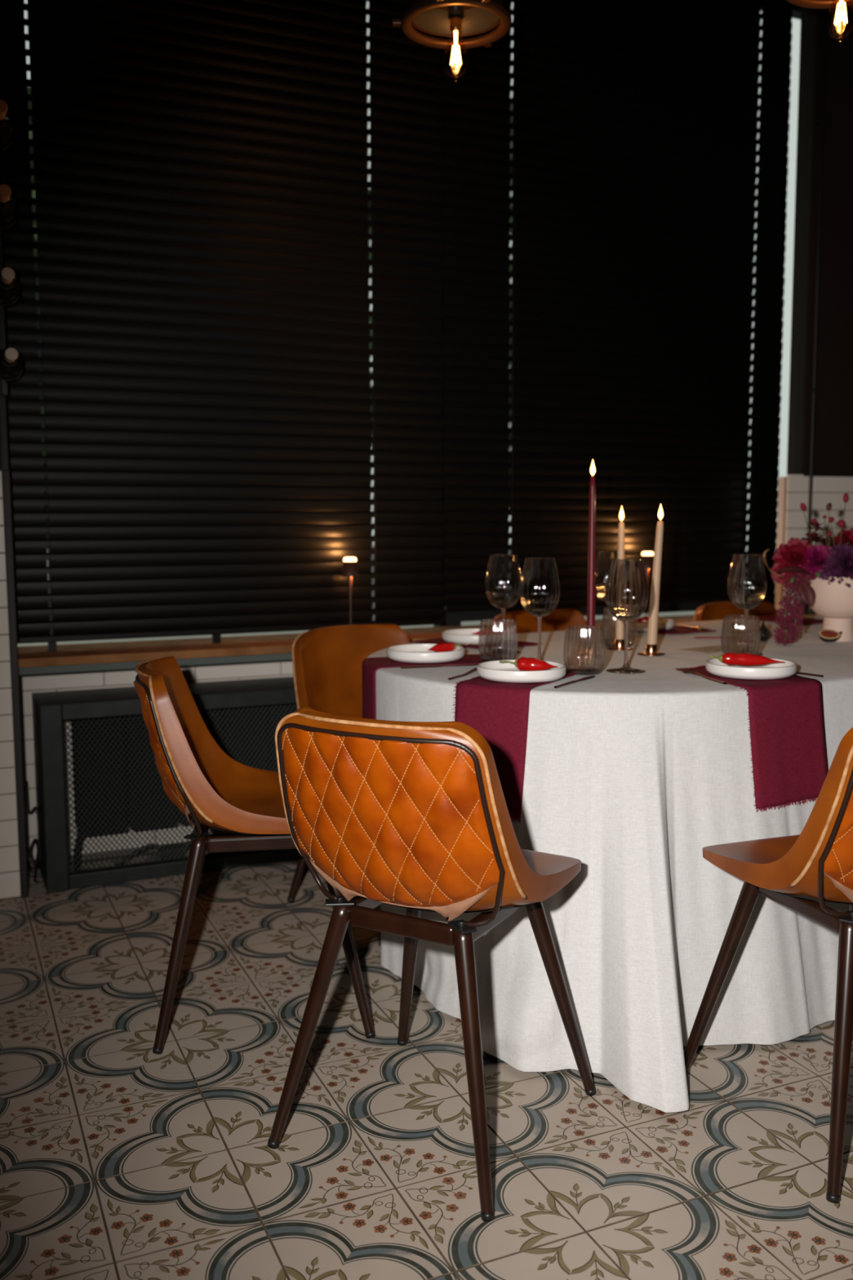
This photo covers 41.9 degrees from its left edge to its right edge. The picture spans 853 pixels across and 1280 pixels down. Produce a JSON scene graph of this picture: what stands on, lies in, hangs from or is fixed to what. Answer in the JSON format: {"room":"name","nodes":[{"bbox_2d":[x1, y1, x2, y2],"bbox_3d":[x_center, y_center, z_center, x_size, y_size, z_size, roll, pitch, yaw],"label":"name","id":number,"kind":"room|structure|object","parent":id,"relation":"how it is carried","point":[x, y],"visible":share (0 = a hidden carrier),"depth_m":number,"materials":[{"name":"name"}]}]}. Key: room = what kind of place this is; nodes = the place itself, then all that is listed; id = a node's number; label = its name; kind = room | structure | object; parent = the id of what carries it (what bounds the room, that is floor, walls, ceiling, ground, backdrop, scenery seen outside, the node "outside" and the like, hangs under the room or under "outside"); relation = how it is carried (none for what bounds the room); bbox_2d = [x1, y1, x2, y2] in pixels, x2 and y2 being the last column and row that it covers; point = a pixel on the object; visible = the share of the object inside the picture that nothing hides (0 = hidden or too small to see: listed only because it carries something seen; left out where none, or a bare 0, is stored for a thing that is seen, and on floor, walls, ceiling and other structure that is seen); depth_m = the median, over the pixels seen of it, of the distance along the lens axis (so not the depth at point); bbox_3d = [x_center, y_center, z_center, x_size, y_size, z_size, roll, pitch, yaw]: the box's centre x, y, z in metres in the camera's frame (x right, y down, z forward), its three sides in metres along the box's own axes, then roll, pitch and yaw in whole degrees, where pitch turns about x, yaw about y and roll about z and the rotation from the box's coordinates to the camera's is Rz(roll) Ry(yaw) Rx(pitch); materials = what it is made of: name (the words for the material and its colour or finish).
{"room":"restaurant dining room","nodes":[
{"label":"restaurant dining room","id":0,"kind":"room"},
{"bbox_2d":[0,433,21,900],"bbox_3d":[-2.666,-0.875,2.759,2.962,3.401,0.483,-3,7,-24],"label":"wall","id":1,"kind":"structure","parent":0,"point":[10,885],"depth_m":3.26,"materials":[{"name":"white tile"}]},
{"bbox_2d":[0,120,22,395],"bbox_3d":[-1.200,-1.259,3.044,0.239,1.150,0.127,3,7,28],"label":"wine rack","id":2,"kind":"object","parent":1,"relation":"attached to","point":[4,388],"visible":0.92,"depth_m":3.13,"materials":[{"name":"black"}]},
{"bbox_2d":[0,99,12,151],"bbox_3d":[-1.142,-1.378,2.968,0.074,0.074,0.262,-3,7,-24],"label":"wine bottle","id":3,"kind":"object","parent":2,"relation":"attached to","point":[6,131],"visible":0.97,"depth_m":2.97,"materials":[{"name":"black glass"}]},
{"bbox_2d":[0,184,15,229],"bbox_3d":[-1.141,-1.171,2.990,0.074,0.074,0.262,-3,7,-24],"label":"wine bottle","id":4,"kind":"object","parent":2,"relation":"attached to","point":[6,215],"visible":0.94,"depth_m":2.99,"materials":[{"name":"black glass"}]},
{"bbox_2d":[0,267,18,304],"bbox_3d":[-1.140,-0.964,3.013,0.074,0.074,0.262,-3,7,-24],"label":"wine bottle","id":5,"kind":"object","parent":2,"relation":"attached to","point":[7,277],"visible":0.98,"depth_m":3.00,"materials":[{"name":"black glass"}]},
{"bbox_2d":[0,347,22,378],"bbox_3d":[-1.139,-0.761,3.035,0.074,0.074,0.262,-3,7,-24],"label":"wine bottle","id":6,"kind":"object","parent":2,"relation":"hanging from","point":[9,356],"visible":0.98,"depth_m":3.02,"materials":[{"name":"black glass"}]},
{"bbox_2d":[0,382,28,897],"bbox_3d":[-1.282,-0.931,3.311,0.022,3.380,0.387,-3,7,-24],"label":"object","id":7,"kind":"structure","parent":1,"relation":"attached to","point":[6,481],"depth_m":3.24,"materials":[{"name":"black"}]},
{"bbox_2d":[17,611,695,866],"bbox_3d":[0.193,-1.054,4.305,3.670,3.401,0.410,-3,7,-24],"label":"wall","id":8,"kind":"structure","parent":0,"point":[28,684],"depth_m":3.68,"materials":[{"name":"white tile"}]},
{"bbox_2d":[433,35,450,626],"bbox_3d":[-0.684,-1.273,3.800,1.660,2.550,0.055,-3,7,-24],"label":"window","id":9,"kind":"structure","parent":8,"relation":"attached to","point":[446,615],"depth_m":4.17,"materials":[{"name":"black"}]},
{"bbox_2d":[450,0,801,626],"bbox_3d":[0.985,-1.360,4.533,1.990,2.550,0.055,-3,7,-24],"label":"window","id":10,"kind":"structure","parent":8,"relation":"attached to","point":[457,617],"depth_m":4.54,"materials":[{"name":"black wood"}]},
{"bbox_2d":[0,847,852,1279],"bbox_3d":[1.482,0.990,1.551,9.400,0.080,6.100,-3,7,-24],"label":"floor","id":11,"kind":"structure","parent":0,"point":[120,1159],"depth_m":2.04,"materials":[{"name":"tile"}]},
{"bbox_2d":[25,781,39,883],"bbox_3d":[-1.226,0.598,3.483,0.037,0.298,0.126,-3,7,-24],"label":"loose cable","id":12,"kind":"object","parent":11,"relation":"on","point":[35,864],"visible":1,"depth_m":3.51,"materials":[{"name":"black plastic"}]},
{"bbox_2d":[31,676,299,893],"bbox_3d":[-0.016,0.404,3.965,2.585,0.574,0.273,-3,7,-24],"label":"radiator cover","id":13,"kind":"object","parent":11,"relation":"on","point":[49,708],"visible":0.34,"depth_m":3.44,"materials":[{"name":"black metal"}]},
{"bbox_2d":[160,842,186,859],"bbox_3d":[-0.823,0.700,3.615,0.080,0.064,0.055,-3,7,-24],"label":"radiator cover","id":14,"kind":"object","parent":11,"relation":"on","point":[172,851],"visible":0.45,"depth_m":3.60,"materials":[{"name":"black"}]},
{"bbox_2d":[115,833,242,865],"bbox_3d":[-0.747,0.675,3.648,0.525,0.081,0.034,-3,7,-24],"label":"power cable","id":15,"kind":"object","parent":11,"relation":"on","point":[142,848],"visible":0.35,"depth_m":3.58,"materials":[{"name":"black plastic"}]},
{"bbox_2d":[71,703,297,871],"bbox_3d":[-0.267,0.434,3.880,1.868,0.535,0.140,-3,7,-24],"label":"radiator","id":16,"kind":"object","parent":11,"relation":"on","point":[207,711],"visible":0.06,"depth_m":3.52,"materials":[{"name":"black metal"}]},
{"bbox_2d":[133,656,375,1053],"bbox_3d":[-0.394,0.447,2.546,0.504,0.801,0.450,-1,6,-9],"label":"dining chair","id":17,"kind":"object","parent":11,"relation":"on","point":[220,793],"visible":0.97,"depth_m":2.39,"materials":[{"name":"brown leather"}]},
{"bbox_2d":[287,623,409,946],"bbox_3d":[-0.103,0.374,3.205,0.450,0.801,0.504,-5,8,-39],"label":"dining chair","id":18,"kind":"object","parent":11,"relation":"on","point":[326,661],"visible":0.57,"depth_m":3.29,"materials":[{"name":"brown leather"}]},
{"bbox_2d":[267,706,596,1221],"bbox_3d":[0.014,0.502,2.029,0.450,0.801,0.504,3,7,29],"label":"dining chair","id":19,"kind":"object","parent":11,"relation":"on","point":[415,816],"visible":1,"depth_m":1.83,"materials":[{"name":"leather"}]},
{"bbox_2d":[489,608,586,634],"bbox_3d":[0.493,0.314,3.739,0.450,0.801,0.504,-4,7,-33],"label":"dining chair","id":20,"kind":"object","parent":11,"relation":"on","point":[558,620],"visible":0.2,"depth_m":3.90,"materials":[{"name":"orange leather"}]},
{"bbox_2d":[367,614,852,1112],"bbox_3d":[1.090,0.374,3.306,2.747,0.742,1.427,-4,7,-33],"label":"tablecloth","id":21,"kind":"object","parent":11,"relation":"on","point":[628,776],"depth_m":2.35,"materials":[{"name":"white fabric"}]},
{"bbox_2d":[360,653,500,719],"bbox_3d":[0.022,0.184,2.887,0.367,0.278,0.209,-2,6,-12],"label":"napkin","id":22,"kind":"object","parent":21,"relation":"on","point":[370,665],"visible":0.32,"depth_m":2.81,"materials":[{"name":"red fabric"}]},
{"bbox_2d":[386,643,464,662],"bbox_3d":[-0.002,0.035,2.880,0.202,0.028,0.202,-3,7,-24],"label":"plate","id":23,"kind":"object","parent":22,"relation":"on","point":[408,653],"visible":0.89,"depth_m":2.81,"materials":[{"name":"white ceramic"}]},
{"bbox_2d":[427,642,462,652],"bbox_3d":[0.047,0.020,2.921,0.110,0.026,0.027,-3,7,-26],"label":"pepper","id":24,"kind":"object","parent":23,"relation":"on","point":[443,646],"visible":0.92,"depth_m":2.91,"materials":[{"name":"red food"}]},
{"bbox_2d":[400,664,477,668],"bbox_3d":[0.036,0.064,2.751,0.205,0.004,0.018,-2,6,-15],"label":"table knife","id":25,"kind":"object","parent":21,"relation":"on","point":[424,666],"visible":0.96,"depth_m":2.74,"materials":[{"name":"brown metal"}]},
{"bbox_2d":[409,637,542,650],"bbox_3d":[0.143,0.090,3.294,0.231,0.179,0.358,-6,9,-43],"label":"napkin","id":26,"kind":"object","parent":21,"relation":"on","point":[509,644],"visible":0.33,"depth_m":3.21,"materials":[{"name":"red fabric"}]},
{"bbox_2d":[442,628,511,644],"bbox_3d":[0.147,-0.010,3.282,0.202,0.028,0.202,-3,7,-24],"label":"plate","id":27,"kind":"object","parent":26,"relation":"on","point":[461,636],"visible":0.88,"depth_m":3.20,"materials":[{"name":"white ceramic"}]},
{"bbox_2d":[471,627,512,635],"bbox_3d":[0.193,-0.024,3.316,0.127,0.026,0.026,-1,6,-11],"label":"pepper","id":28,"kind":"object","parent":27,"relation":"on","point":[491,631],"visible":0.71,"depth_m":3.31,"materials":[{"name":"red food"}]},
{"bbox_2d":[478,618,517,662],"bbox_3d":[0.181,0.004,2.824,0.098,0.110,0.098,4,8,34],"label":"tumbler","id":29,"kind":"object","parent":21,"relation":"on","point":[491,659],"visible":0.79,"depth_m":2.83,"materials":[{"name":"clear glass"}]},
{"bbox_2d":[484,555,522,653],"bbox_3d":[0.210,-0.099,3.045,0.102,0.267,0.101,-1,6,-5],"label":"wine glass","id":30,"kind":"object","parent":21,"relation":"on","point":[500,604],"visible":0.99,"depth_m":3.05,"materials":[{"name":"clear glass"}]},
{"bbox_2d":[491,601,515,608],"bbox_3d":[0.210,-0.095,3.045,0.067,0.016,0.067,4,8,34],"label":"bowl","id":31,"kind":"object","parent":30,"relation":"on","point":[500,604],"depth_m":3.03,"materials":[{"name":"clear glass"}]},
{"bbox_2d":[451,666,577,822],"bbox_3d":[0.217,0.224,2.572,0.201,0.288,0.423,3,7,30],"label":"napkin","id":32,"kind":"object","parent":21,"relation":"on","point":[499,711],"visible":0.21,"depth_m":2.41,"materials":[{"name":"red fabric"}]},
{"bbox_2d":[476,659,566,683],"bbox_3d":[0.216,0.071,2.536,0.202,0.028,0.202,-3,7,-24],"label":"plate","id":33,"kind":"object","parent":32,"relation":"on","point":[494,670],"visible":0.89,"depth_m":2.46,"materials":[{"name":"white ceramic"}]},
{"bbox_2d":[499,657,557,671],"bbox_3d":[0.234,0.057,2.563,0.135,0.035,0.035,1,6,14],"label":"pepper","id":34,"kind":"object","parent":33,"relation":"on","point":[522,664],"visible":0.91,"depth_m":2.55,"materials":[{"name":"red food"}]},
{"bbox_2d":[520,557,559,659],"bbox_3d":[0.283,-0.072,2.792,0.100,0.267,0.102,2,7,21],"label":"wine glass","id":35,"kind":"object","parent":21,"relation":"on","point":[539,612],"visible":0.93,"depth_m":2.79,"materials":[{"name":"clear glass"}]},
{"bbox_2d":[526,608,552,616],"bbox_3d":[0.283,-0.068,2.792,0.067,0.016,0.067,2,7,21],"label":"bowl","id":36,"kind":"object","parent":35,"relation":"on","point":[539,612],"depth_m":2.78,"materials":[{"name":"clear glass"}]},
{"bbox_2d":[520,558,559,617],"bbox_3d":[0.283,-0.131,2.785,0.100,0.146,0.102,2,7,21],"label":"bowl","id":37,"kind":"object","parent":35,"relation":"on","point":[539,612],"depth_m":2.78,"materials":[{"name":"clear glass"}]},
{"bbox_2d":[554,675,595,688],"bbox_3d":[0.332,0.092,2.486,0.018,0.004,0.205,4,7,32],"label":"table knife","id":38,"kind":"object","parent":21,"relation":"on","point":[592,676],"visible":1,"depth_m":2.47,"materials":[{"name":"brown metal"}]},
{"bbox_2d":[564,625,604,674],"bbox_3d":[0.374,0.024,2.639,0.098,0.110,0.098,-6,8,-41],"label":"tumbler","id":39,"kind":"object","parent":21,"relation":"on","point":[580,670],"visible":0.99,"depth_m":2.62,"materials":[{"name":"clear glass"}]},
{"bbox_2d":[576,645,604,658],"bbox_3d":[0.435,0.030,2.950,0.074,0.029,0.074,-3,7,-24],"label":"candle holder","id":40,"kind":"object","parent":21,"relation":"on","point":[590,651],"visible":1,"depth_m":2.94,"materials":[{"name":"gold metal"}]},
{"bbox_2d":[584,645,596,656],"bbox_3d":[0.435,0.029,2.950,0.030,0.026,0.030,-3,7,-24],"label":"cup","id":41,"kind":"object","parent":40,"relation":"on","point":[589,651],"depth_m":2.94,"materials":[{"name":"clear glass"}]},
{"bbox_2d":[586,459,595,646],"bbox_3d":[0.434,-0.216,2.923,0.024,0.511,0.024,-3,7,-24],"label":"taper candle","id":42,"kind":"object","parent":40,"relation":"in","point":[590,633],"visible":1,"depth_m":2.92,"materials":[{"name":"red wax"}]},
{"bbox_2d":[595,551,626,643],"bbox_3d":[0.538,-0.127,3.282,0.100,0.267,0.102,5,8,38],"label":"wine glass","id":43,"kind":"object","parent":21,"relation":"on","point":[606,597],"visible":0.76,"depth_m":3.29,"materials":[{"name":"clear glass"}]},
{"bbox_2d":[598,595,616,600],"bbox_3d":[0.538,-0.122,3.282,0.067,0.016,0.067,5,8,38],"label":"bowl","id":44,"kind":"object","parent":43,"relation":"on","point":[606,597],"depth_m":3.27,"materials":[{"name":"clear glass"}]},
{"bbox_2d":[601,606,636,646],"bbox_3d":[0.554,-0.038,3.201,0.098,0.110,0.098,3,7,29],"label":"tumbler","id":45,"kind":"object","parent":21,"relation":"on","point":[610,643],"visible":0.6,"depth_m":3.19,"materials":[{"name":"clear glass"}]},
{"bbox_2d":[606,638,633,650],"bbox_3d":[0.542,0.011,3.122,0.074,0.029,0.074,-3,7,-24],"label":"candle holder","id":46,"kind":"object","parent":21,"relation":"on","point":[619,643],"visible":0.92,"depth_m":3.11,"materials":[{"name":"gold metal"}]},
{"bbox_2d":[614,638,624,648],"bbox_3d":[0.542,0.009,3.122,0.030,0.026,0.030,-3,7,-24],"label":"cup","id":47,"kind":"object","parent":46,"relation":"on","point":[619,643],"depth_m":3.11,"materials":[{"name":"gold metal"}]},
{"bbox_2d":[615,506,624,639],"bbox_3d":[0.541,-0.176,3.102,0.025,0.393,0.025,-3,7,-24],"label":"taper candle","id":48,"kind":"object","parent":46,"relation":"in","point":[620,624],"visible":0.97,"depth_m":3.10,"materials":[{"name":"beige wax"}]},
{"bbox_2d":[605,559,648,673],"bbox_3d":[0.477,-0.058,2.656,0.100,0.267,0.102,4,7,33],"label":"wine glass","id":49,"kind":"object","parent":21,"relation":"on","point":[624,616],"visible":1,"depth_m":2.66,"materials":[{"name":"clear glass"}]},
{"bbox_2d":[613,613,640,620],"bbox_3d":[0.477,-0.054,2.657,0.067,0.016,0.067,4,7,33],"label":"bowl","id":50,"kind":"object","parent":49,"relation":"on","point":[624,616],"depth_m":2.64,"materials":[{"name":"clear glass"}]},
{"bbox_2d":[606,560,648,620],"bbox_3d":[0.477,-0.117,2.650,0.100,0.146,0.102,4,7,33],"label":"bowl","id":51,"kind":"object","parent":49,"relation":"on","point":[624,616],"depth_m":2.64,"materials":[{"name":"clear glass"}]},
{"bbox_2d":[637,643,665,656],"bbox_3d":[0.605,0.025,2.996,0.074,0.029,0.074,-3,7,-24],"label":"candle holder","id":52,"kind":"object","parent":21,"relation":"on","point":[651,649],"visible":1,"depth_m":2.98,"materials":[{"name":"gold metal"}]},
{"bbox_2d":[645,643,657,653],"bbox_3d":[0.605,0.023,2.995,0.030,0.026,0.030,-3,7,-24],"label":"cup","id":53,"kind":"object","parent":52,"relation":"on","point":[650,648],"depth_m":2.98,"materials":[{"name":"gold metal"}]},
{"bbox_2d":[646,503,663,644],"bbox_3d":[0.609,-0.164,2.977,0.040,0.396,0.030,-3,7,-24],"label":"taper candle","id":54,"kind":"object","parent":52,"relation":"in","point":[652,629],"visible":1,"depth_m":2.97,"materials":[{"name":"beige wax"}]},
{"bbox_2d":[604,625,715,634],"bbox_3d":[0.772,0.045,3.686,0.216,0.176,0.341,-4,7,-30],"label":"napkin","id":55,"kind":"object","parent":21,"relation":"on","point":[677,629],"visible":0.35,"depth_m":3.58,"materials":[{"name":"red fabric"}]},
{"bbox_2d":[611,617,674,631],"bbox_3d":[0.707,-0.051,3.640,0.202,0.028,0.202,-3,7,-24],"label":"plate","id":56,"kind":"object","parent":55,"relation":"on","point":[666,624],"visible":0.59,"depth_m":3.56,"materials":[{"name":"white"}]},
{"bbox_2d":[679,667,725,684],"bbox_3d":[0.627,0.080,2.531,0.022,0.012,0.200,-2,6,-14],"label":"fork","id":57,"kind":"object","parent":21,"relation":"on","point":[686,671],"visible":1,"depth_m":2.54,"materials":[{"name":"brown metal"}]},
{"bbox_2d":[677,644,752,653],"bbox_3d":[0.810,0.025,3.116,0.200,0.001,0.110,-5,8,-35],"label":"menu card","id":58,"kind":"object","parent":21,"relation":"on","point":[718,648],"visible":1,"depth_m":3.11,"materials":[{"name":"beige paper"}]},
{"bbox_2d":[693,646,731,651],"bbox_3d":[0.804,0.025,3.115,0.112,0.001,0.093,-3,7,-24],"label":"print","id":59,"kind":"object","parent":58,"relation":"on","point":[709,646],"depth_m":3.12},
{"bbox_2d":[727,554,767,655],"bbox_3d":[0.857,-0.095,2.984,0.102,0.267,0.100,-5,8,-35],"label":"wine glass","id":60,"kind":"object","parent":21,"relation":"on","point":[746,606],"visible":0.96,"depth_m":2.99,"materials":[{"name":"clear glass"}]},
{"bbox_2d":[733,602,759,608],"bbox_3d":[0.857,-0.091,2.985,0.067,0.016,0.067,-5,8,-35],"label":"bowl","id":61,"kind":"object","parent":60,"relation":"on","point":[743,605],"depth_m":2.97,"materials":[{"name":"clear glass"}]},
{"bbox_2d":[727,557,767,609],"bbox_3d":[0.857,-0.154,2.978,0.102,0.146,0.100,-5,8,-35],"label":"bowl","id":62,"kind":"object","parent":60,"relation":"on","point":[746,606],"depth_m":2.97,"materials":[{"name":"clear glass"}]},
{"bbox_2d":[675,665,828,812],"bbox_3d":[0.743,0.213,2.583,0.268,0.271,0.381,-3,7,-24],"label":"napkin","id":63,"kind":"object","parent":21,"relation":"on","point":[789,757],"visible":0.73,"depth_m":2.43,"materials":[{"name":"red fabric"}]},
{"bbox_2d":[705,657,796,679],"bbox_3d":[0.748,0.065,2.571,0.202,0.028,0.202,-3,7,-24],"label":"plate","id":64,"kind":"object","parent":63,"relation":"on","point":[714,666],"visible":0.88,"depth_m":2.50,"materials":[{"name":"white ceramic"}]},
{"bbox_2d":[708,652,784,666],"bbox_3d":[0.740,0.044,2.582,0.171,0.032,0.031,0,6,6],"label":"pepper","id":65,"kind":"object","parent":64,"relation":"on","point":[729,658],"visible":1,"depth_m":2.57,"materials":[{"name":"red food"}]},
{"bbox_2d":[755,619,770,640],"bbox_3d":[1.000,-0.029,3.311,0.044,0.064,0.044,6,9,43],"label":"fig","id":66,"kind":"object","parent":21,"relation":"on","point":[765,634],"visible":1,"depth_m":3.30,"materials":[{"name":"black"}]},
{"bbox_2d":[733,614,823,624],"bbox_3d":[1.283,0.011,3.986,0.209,0.177,0.344,-4,7,-30],"label":"napkin","id":67,"kind":"object","parent":21,"relation":"on","point":[772,617],"visible":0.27,"depth_m":3.97,"materials":[{"name":"red fabric"}]},
{"bbox_2d":[806,576,852,641],"bbox_3d":[1.229,-0.096,3.318,0.197,0.194,0.197,-3,7,-24],"label":"footed bowl","id":68,"kind":"object","parent":21,"relation":"on","point":[833,602],"visible":0.73,"depth_m":3.26,"materials":[{"name":"beige ceramic"}]},
{"bbox_2d":[770,562,790,584],"bbox_3d":[1.105,-0.183,3.324,0.152,0.112,0.046,1,6,15],"label":"carnation","id":69,"kind":"object","parent":68,"relation":"in","point":[780,580],"visible":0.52,"depth_m":3.34,"materials":[{"name":"pink plant"}]},
{"bbox_2d":[772,568,808,645],"bbox_3d":[1.054,-0.096,3.203,0.064,0.214,0.178,5,8,39],"label":"flower","id":70,"kind":"object","parent":68,"relation":"in","point":[780,634],"visible":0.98,"depth_m":3.17,"materials":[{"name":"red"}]},
{"bbox_2d":[772,537,813,577],"bbox_3d":[1.101,-0.213,3.292,0.151,0.178,0.101,3,7,24],"label":"dahlia","id":71,"kind":"object","parent":68,"relation":"in","point":[787,555],"visible":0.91,"depth_m":3.27,"materials":[{"name":"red plant"}]},
{"bbox_2d":[774,566,811,574],"bbox_3d":[1.058,-0.199,3.201,0.110,0.026,0.024,-1,6,-5],"label":"leaf","id":72,"kind":"object","parent":68,"relation":"in","point":[787,569],"visible":1,"depth_m":3.21,"materials":[{"name":"red"}]},
{"bbox_2d":[786,572,814,645],"bbox_3d":[1.073,-0.090,3.212,0.063,0.208,0.122,5,8,40],"label":"flower","id":73,"kind":"object","parent":68,"relation":"in","point":[798,620],"visible":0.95,"depth_m":3.18,"materials":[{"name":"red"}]},
{"bbox_2d":[800,580,814,606],"bbox_3d":[1.083,-0.133,3.177,0.042,0.074,0.027,6,9,44],"label":"leaf","id":74,"kind":"object","parent":73,"relation":"attached to","point":[808,594],"visible":1,"depth_m":3.18,"materials":[{"name":"red"}]},
{"bbox_2d":[800,531,825,544],"bbox_3d":[1.158,-0.227,3.338,0.075,0.194,0.086,-3,7,-24],"label":"scabiosa","id":75,"kind":"object","parent":68,"relation":"in","point":[814,536],"visible":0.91,"depth_m":3.33,"materials":[{"name":"red plant"}]},
{"bbox_2d":[796,544,832,579],"bbox_3d":[1.155,-0.200,3.264,0.118,0.158,0.086,-3,7,-24],"label":"dahlia","id":76,"kind":"object","parent":68,"relation":"in","point":[817,553],"visible":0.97,"depth_m":3.25,"materials":[{"name":"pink plant"}]},
{"bbox_2d":[818,563,835,580],"bbox_3d":[1.187,-0.180,3.249,0.087,0.121,0.057,-3,7,-24],"label":"hydrangea","id":77,"kind":"object","parent":68,"relation":"in","point":[823,574],"visible":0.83,"depth_m":3.23,"materials":[{"name":"purple plant"}]},
{"bbox_2d":[818,536,839,550],"bbox_3d":[1.228,-0.226,3.383,0.086,0.182,0.085,-6,9,-43],"label":"carnation","id":78,"kind":"object","parent":68,"relation":"in","point":[831,544],"visible":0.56,"depth_m":3.36,"materials":[{"name":"red plant"}]},
{"bbox_2d":[804,521,826,544],"bbox_3d":[1.182,-0.246,3.360,0.086,0.227,0.060,2,7,19],"label":"scabiosa","id":79,"kind":"object","parent":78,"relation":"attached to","point":[817,524],"visible":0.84,"depth_m":3.35,"materials":[{"name":"red plant"}]},
{"bbox_2d":[821,542,852,587],"bbox_3d":[1.226,-0.200,3.233,0.145,0.162,0.099,-3,7,-24],"label":"hydrangea","id":80,"kind":"object","parent":68,"relation":"in","point":[841,561],"visible":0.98,"depth_m":3.21,"materials":[{"name":"purple plant"}]},
{"bbox_2d":[832,528,852,549],"bbox_3d":[1.273,-0.233,3.363,0.108,0.201,0.091,-3,7,-24],"label":"carnation","id":81,"kind":"object","parent":68,"relation":"in","point":[846,535],"visible":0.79,"depth_m":3.34,"materials":[{"name":"red plant"}]},
{"bbox_2d":[818,629,842,642],"bbox_3d":[1.170,-0.011,3.227,0.065,0.036,0.044,1,6,14],"label":"fig half","id":82,"kind":"object","parent":21,"relation":"on","point":[825,635],"visible":1,"depth_m":3.22,"materials":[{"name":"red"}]},
{"bbox_2d":[693,600,778,622],"bbox_3d":[1.260,0.274,4.070,0.450,0.801,0.504,-4,7,-30],"label":"dining chair","id":83,"kind":"object","parent":11,"relation":"on","point":[714,611],"visible":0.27,"depth_m":4.22,"materials":[{"name":"orange leather"}]},
{"bbox_2d":[684,727,852,1203],"bbox_3d":[0.798,0.496,2.054,0.450,0.801,0.504,-2,7,-19],"label":"dining chair","id":84,"kind":"object","parent":11,"relation":"on","point":[808,868],"visible":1,"depth_m":1.88,"materials":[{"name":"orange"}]},
{"bbox_2d":[775,7,852,615],"bbox_3d":[2.946,-1.167,5.235,3.557,3.401,0.463,-3,7,-24],"label":"wall","id":85,"kind":"structure","parent":0,"point":[793,489],"depth_m":4.36,"materials":[{"name":"grey paint"}]},
{"bbox_2d":[17,614,694,675],"bbox_3d":[0.353,-0.021,4.148,3.562,0.050,0.365,-3,7,-24],"label":"window sill","id":86,"kind":"structure","parent":85,"relation":"attached to","point":[81,657],"depth_m":3.53,"materials":[{"name":"brown wood"}]},
{"bbox_2d":[341,556,359,625],"bbox_3d":[-0.257,-0.141,3.762,0.078,0.277,0.078,-3,7,-24],"label":"table lamp","id":87,"kind":"object","parent":86,"relation":"on","point":[349,569],"visible":0.73,"depth_m":3.73,"materials":[{"name":"brown metal"}]},
{"bbox_2d":[639,551,653,616],"bbox_3d":[0.840,-0.199,4.245,0.078,0.277,0.078,-3,7,-24],"label":"table lamp","id":88,"kind":"object","parent":86,"relation":"on","point":[647,557],"visible":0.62,"depth_m":4.22,"materials":[{"name":"brown metal"}]},
{"bbox_2d":[804,8,828,614],"bbox_3d":[1.497,-1.062,4.323,0.024,3.360,0.038,-3,7,-24],"label":"conduit pipe","id":89,"kind":"object","parent":85,"relation":"attached to","point":[821,122],"visible":0.56,"depth_m":4.27,"materials":[{"name":"black"}]},
{"bbox_2d":[801,4,852,476],"bbox_3d":[2.756,-1.761,4.839,2.794,2.112,0.016,-3,7,-24],"label":"trim","id":90,"kind":"structure","parent":85,"relation":"attached to","point":[833,456],"depth_m":4.34,"materials":[{"name":"black wood"}]},
{"bbox_3d":[1.387,-2.479,1.356,9.500,0.060,6.600,-3,7,-24],"label":"ceiling","id":91,"kind":"structure","parent":0,"visible":0},
{"bbox_2d":[0,0,444,651],"bbox_3d":[-0.607,-1.320,3.563,1.446,2.666,0.056,-3,7,-24],"label":"blind","id":92,"kind":"object","parent":91,"relation":"hanging from","point":[201,171],"visible":0.92,"depth_m":3.57,"materials":[{"name":"black"}]},
{"bbox_2d":[391,0,511,71],"bbox_3d":[0.062,-1.996,2.736,0.300,1.185,0.290,-1,6,-5],"label":"pendant lamp","id":93,"kind":"object","parent":91,"relation":"hanging from","point":[455,19],"visible":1,"depth_m":2.84,"materials":[{"name":"brown metal"}]},
{"bbox_2d":[447,5,463,18],"bbox_3d":[0.073,-1.587,2.787,0.041,0.054,0.041,-3,7,-24],"label":"socket","id":94,"kind":"object","parent":93,"relation":"attached to","point":[453,11],"depth_m":2.77,"materials":[{"name":"black metal"}]},
{"bbox_2d":[441,0,792,613],"bbox_3d":[0.743,-1.390,4.156,1.504,2.666,0.056,-3,7,-24],"label":"blind","id":95,"kind":"object","parent":91,"relation":"hanging from","point":[635,153],"visible":0.94,"depth_m":4.15,"materials":[{"name":"black"}]},
{"bbox_2d":[785,0,852,39],"bbox_3d":[0.945,-1.973,2.505,0.300,1.187,0.290,-1,6,-5],"label":"pendant lamp","id":96,"kind":"object","parent":91,"relation":"hanging from","point":[815,4],"visible":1,"depth_m":2.67,"materials":[{"name":"brown metal"}]},
{"label":"outside","id":97,"kind":"structure","parent":0,"visible":0},
{"bbox_2d":[371,544,775,620],"bbox_3d":[-12.914,-1.698,30.270,60.000,0.050,57.900,-3,7,-24],"label":"ground","id":98,"kind":"structure","parent":97,"point":[372,546],"depth_m":28.25,"materials":[{"name":"grey"}]},
{"bbox_2d":[27,86,53,634],"bbox_3d":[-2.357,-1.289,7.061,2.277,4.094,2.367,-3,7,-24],"label":"window frame","id":99,"kind":"structure","parent":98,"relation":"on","point":[29,102],"depth_m":6.50,"materials":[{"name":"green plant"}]},
{"bbox_2d":[368,103,512,509],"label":"window","id":100,"kind":"structure","parent":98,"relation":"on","point":[511,106],"depth_m":8.25,"materials":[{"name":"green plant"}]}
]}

